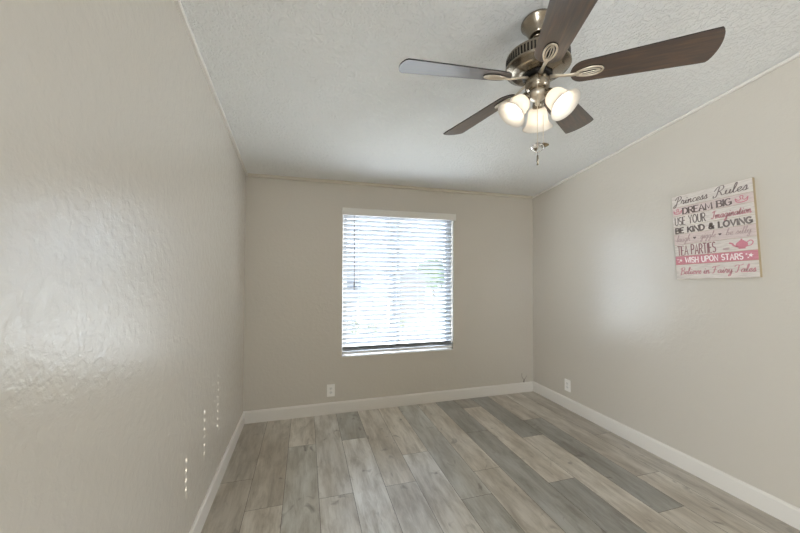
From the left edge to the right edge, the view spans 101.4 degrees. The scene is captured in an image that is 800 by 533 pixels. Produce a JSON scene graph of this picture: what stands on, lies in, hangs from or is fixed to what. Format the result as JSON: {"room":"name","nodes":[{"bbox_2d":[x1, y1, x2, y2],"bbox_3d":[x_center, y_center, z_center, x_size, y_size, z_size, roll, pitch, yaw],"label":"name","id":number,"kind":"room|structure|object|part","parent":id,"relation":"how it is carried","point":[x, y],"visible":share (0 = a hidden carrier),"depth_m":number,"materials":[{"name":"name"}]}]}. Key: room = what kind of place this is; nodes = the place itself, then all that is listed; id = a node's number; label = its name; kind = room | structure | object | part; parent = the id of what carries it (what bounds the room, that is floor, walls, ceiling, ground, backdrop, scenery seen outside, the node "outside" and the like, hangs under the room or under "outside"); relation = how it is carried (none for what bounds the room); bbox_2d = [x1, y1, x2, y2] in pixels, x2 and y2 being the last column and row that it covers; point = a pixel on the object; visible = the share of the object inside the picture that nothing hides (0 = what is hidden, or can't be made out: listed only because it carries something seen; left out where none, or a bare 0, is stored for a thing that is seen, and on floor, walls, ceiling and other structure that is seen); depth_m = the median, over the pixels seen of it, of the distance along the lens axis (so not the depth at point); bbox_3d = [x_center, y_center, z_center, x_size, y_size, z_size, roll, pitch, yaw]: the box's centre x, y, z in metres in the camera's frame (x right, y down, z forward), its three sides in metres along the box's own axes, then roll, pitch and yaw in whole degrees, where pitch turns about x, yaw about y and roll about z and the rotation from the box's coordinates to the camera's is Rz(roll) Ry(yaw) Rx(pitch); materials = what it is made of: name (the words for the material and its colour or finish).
{"room":"empty bedroom","nodes":[
{"label":"empty bedroom","id":0,"kind":"room"},
{"bbox_2d":[0,0,245,532],"bbox_3d":[-0.987,0.008,1.233,0.130,2.863,3.750,1,-1,-16],"label":"wall","id":1,"kind":"structure","parent":0,"point":[123,176],"depth_m":0.95,"materials":[{"name":"beige paint"}]},
{"bbox_2d":[174,0,247,175],"bbox_3d":[-0.912,-1.150,1.275,0.018,0.543,3.750,1,-1,-16],"label":"trim","id":2,"kind":"structure","parent":1,"relation":"attached to","point":[177,2],"depth_m":1.78,"materials":[{"name":"white paint"}]},
{"bbox_2d":[189,411,244,532],"bbox_3d":[-0.923,1.363,1.227,0.014,0.113,3.750,1,-1,-16],"label":"baseboard","id":3,"kind":"structure","parent":1,"relation":"attached to","point":[202,514],"depth_m":2.07,"materials":[{"name":"white paint"}]},
{"bbox_2d":[243,176,532,410],"bbox_3d":[0.057,0.315,3.548,3.425,2.344,0.130,1,-1,-16],"label":"wall","id":4,"kind":"structure","parent":0,"point":[294,235],"depth_m":3.31,"materials":[{"name":"beige paint"}]},
{"bbox_2d":[327,384,334,396],"bbox_3d":[-0.685,1.228,3.245,0.077,0.121,0.007,1,-1,-16],"label":"wall outlet","id":5,"kind":"object","parent":4,"relation":"attached to","point":[330,387],"visible":1,"depth_m":3.24,"materials":[{"name":"white plastic"}]},
{"bbox_2d":[244,381,532,423],"bbox_3d":[0.073,1.409,3.458,3.165,0.113,0.014,1,-1,-16],"label":"baseboard","id":6,"kind":"structure","parent":4,"relation":"attached to","point":[291,412],"depth_m":3.37,"materials":[{"name":"white paint"}]},
{"bbox_2d":[247,173,532,198],"bbox_3d":[0.083,-0.846,3.497,3.165,0.033,0.022,1,-1,-16],"label":"trim","id":7,"kind":"structure","parent":4,"relation":"attached to","point":[249,174],"depth_m":3.41,"materials":[{"name":"beige"}]},
{"bbox_2d":[342,221,452,356],"bbox_3d":[-0.012,0.175,3.528,1.219,1.487,0.134,1,-1,-16],"label":"window","id":8,"kind":"structure","parent":4,"relation":"in","point":[447,348],"depth_m":3.51,"materials":[{"name":"white plastic"}]},
{"bbox_3d":[-0.299,0.173,3.499,0.606,1.443,0.020,1,-1,-16],"label":"sash","id":9,"kind":"part","parent":8,"relation":"part of","materials":[{"name":"white plastic"}]},
{"bbox_3d":[-0.007,0.914,3.488,1.219,0.008,0.079,1,-1,-16],"label":"sill","id":10,"kind":"part","parent":8,"relation":"part of","materials":[{"name":"white paint"}]},
{"bbox_2d":[342,207,455,353],"bbox_3d":[0.008,0.152,3.480,1.244,1.476,0.090,1,-1,-16],"label":"window blind","id":11,"kind":"object","parent":8,"relation":"attached to","point":[369,216],"visible":0.99,"depth_m":3.48,"materials":[{"name":"white plastic"}]},
{"bbox_3d":[-0.432,0.172,3.374,0.008,1.400,0.049,1,-1,-16],"label":"ladder cord","id":12,"kind":"part","parent":11,"relation":"part of","materials":[{"name":"white fabric"}]},
{"bbox_3d":[-0.006,0.879,3.485,1.205,0.022,0.048,1,-1,-16],"label":"rail","id":13,"kind":"part","parent":11,"relation":"part of","materials":[{"name":"white plastic"}]},
{"bbox_3d":[0.253,0.178,3.635,0.607,1.443,0.020,1,-1,-16],"label":"sash","id":14,"kind":"part","parent":8,"relation":"part of","materials":[{"name":"white plastic"}]},
{"bbox_2d":[180,0,799,195],"bbox_3d":[0.596,-1.197,1.727,3.425,0.651,3.980,1,-1,-16],"label":"ceiling","id":15,"kind":"structure","parent":0,"point":[316,89],"depth_m":1.96,"materials":[{"name":"white paint"}]},
{"bbox_2d":[399,0,725,164],"bbox_3d":[0.620,-0.824,1.571,1.273,0.715,1.279,1,-1,-16],"label":"ceiling fan","id":16,"kind":"object","parent":15,"relation":"hanging from","point":[550,31],"visible":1,"depth_m":1.46,"materials":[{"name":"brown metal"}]},
{"bbox_3d":[0.258,-0.885,1.485,0.530,0.006,0.162,-1,13,-11],"label":"blade","id":17,"kind":"part","parent":16,"relation":"part of","materials":[{"name":"brown wood"}]},
{"bbox_3d":[0.462,-0.876,1.919,0.162,0.006,0.530,-15,5,-28],"label":"blade","id":18,"kind":"part","parent":16,"relation":"part of","materials":[{"name":"brown wood"}]},
{"bbox_3d":[0.538,-0.738,1.548,0.143,0.142,0.146,1,-1,-16],"label":"lamp shade","id":19,"kind":"part","parent":16,"relation":"part of","materials":[{"name":"white glass"}]},
{"bbox_3d":[0.557,-0.756,1.550,0.077,0.084,0.054,1,-1,-16],"label":"bulb","id":20,"kind":"part","parent":16,"relation":"part of","materials":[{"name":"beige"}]},
{"bbox_3d":[0.596,-0.800,1.556,0.061,0.058,0.048,1,-1,-16],"label":"lamp arm","id":21,"kind":"part","parent":16,"relation":"part of","materials":[{"name":"silver metal"}]},
{"bbox_3d":[0.634,-0.709,1.510,0.005,0.324,0.004,1,-1,-16],"label":"pull chain","id":22,"kind":"part","parent":16,"relation":"part of","materials":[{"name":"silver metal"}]},
{"bbox_3d":[0.706,-0.735,1.675,0.139,0.142,0.142,1,-1,-16],"label":"lamp shade","id":23,"kind":"part","parent":16,"relation":"part of","materials":[{"name":"white glass"}]},
{"bbox_3d":[0.679,-0.799,1.617,0.047,0.058,0.060,0,-1,23],"label":"lamp arm","id":24,"kind":"part","parent":16,"relation":"part of","materials":[{"name":"silver metal"}]},
{"bbox_3d":[0.691,-0.801,1.514,0.047,0.058,0.060,1,-1,-37],"label":"lamp arm","id":25,"kind":"part","parent":16,"relation":"part of","materials":[{"name":"silver metal"}]},
{"bbox_3d":[0.718,-0.757,1.483,0.055,0.084,0.075,1,-1,-16],"label":"bulb","id":26,"kind":"part","parent":16,"relation":"part of","materials":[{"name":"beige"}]},
{"bbox_3d":[0.731,-0.739,1.467,0.143,0.142,0.143,1,-1,-16],"label":"lamp shade","id":27,"kind":"part","parent":16,"relation":"part of","materials":[{"name":"white glass"}]},
{"bbox_3d":[0.589,-0.889,1.164,0.162,0.006,0.530,14,2,9],"label":"blade","id":28,"kind":"part","parent":16,"relation":"part of","materials":[{"name":"brown wood"}]},
{"bbox_3d":[0.939,-0.875,1.852,0.530,0.006,0.162,3,-17,-46],"label":"blade","id":29,"kind":"part","parent":16,"relation":"part of","materials":[{"name":"brown wood"}]},
{"bbox_3d":[1.026,-0.883,1.399,0.530,0.006,0.162,1,-15,24],"label":"blade","id":30,"kind":"part","parent":16,"relation":"part of","materials":[{"name":"brown wood"}]},
{"bbox_2d":[201,391,799,532],"bbox_3d":[0.601,1.463,1.623,3.205,0.060,3.870,1,-1,-16],"label":"floor","id":31,"kind":"structure","parent":0,"point":[524,462],"depth_m":2.22,"materials":[{"name":"grey laminate"}]},
{"bbox_2d":[533,57,799,507],"bbox_3d":[2.179,0.037,2.146,0.130,2.863,3.750,1,-1,-16],"label":"wall","id":32,"kind":"structure","parent":0,"point":[708,370],"depth_m":2.36,"materials":[{"name":"beige paint"}]},
{"bbox_2d":[565,379,570,391],"bbox_3d":[1.736,1.232,3.393,0.007,0.121,0.077,1,-1,-16],"label":"wall outlet","id":33,"kind":"object","parent":32,"relation":"attached to","point":[567,382],"visible":1,"depth_m":3.38,"materials":[{"name":"white plastic"}]},
{"bbox_2d":[532,52,799,197],"bbox_3d":[2.112,-1.122,2.147,0.018,0.543,3.750,1,-1,-16],"label":"trim","id":34,"kind":"structure","parent":32,"relation":"attached to","point":[796,55],"depth_m":2.32,"materials":[{"name":"white paint"}]},
{"bbox_2d":[533,381,799,529],"bbox_3d":[2.104,1.392,2.100,0.014,0.113,3.750,1,-1,-16],"label":"baseboard","id":35,"kind":"structure","parent":32,"relation":"attached to","point":[786,512],"depth_m":2.30,"materials":[{"name":"white paint"}]},
{"bbox_2d":[672,177,762,278],"bbox_3d":[2.088,-0.224,2.190,0.023,0.628,0.484,1,-1,-16],"label":"wall sign","id":36,"kind":"object","parent":32,"relation":"attached to","point":[716,229],"visible":1,"depth_m":2.15,"materials":[{"name":"beige wood"}]},
{"label":"outside","id":37,"kind":"structure","parent":0,"visible":0},
{"bbox_2d":[346,277,444,346],"bbox_3d":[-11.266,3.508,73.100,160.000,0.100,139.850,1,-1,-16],"label":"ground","id":38,"kind":"structure","parent":37,"point":[357,309],"depth_m":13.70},
{"bbox_2d":[346,318,362,332],"bbox_3d":[-1.688,2.085,11.602,0.764,0.589,0.682,1,-1,-16],"label":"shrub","id":39,"kind":"object","parent":38,"relation":"on","point":[350,318],"visible":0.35,"depth_m":11.54,"materials":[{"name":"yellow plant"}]},
{"bbox_2d":[347,264,380,302],"bbox_3d":[-6.008,1.187,24.616,8.000,2.750,6.000,1,-1,-16],"label":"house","id":40,"kind":"structure","parent":38,"relation":"on","point":[357,300],"depth_m":22.94,"materials":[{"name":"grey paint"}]},
{"bbox_2d":[389,268,429,319],"bbox_3d":[0.389,1.238,15.426,1.400,2.350,1.900,1,-1,-16],"label":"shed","id":41,"kind":"object","parent":38,"relation":"on","point":[402,268],"visible":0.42,"depth_m":14.66,"materials":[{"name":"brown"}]},
{"bbox_2d":[419,260,444,307],"bbox_3d":[1.860,0.969,18.116,2.136,3.015,2.052,-1,-1,44],"label":"tree","id":42,"kind":"object","parent":38,"relation":"on","point":[423,260],"visible":0.19,"depth_m":17.66,"materials":[{"name":"green plant"}]}
]}

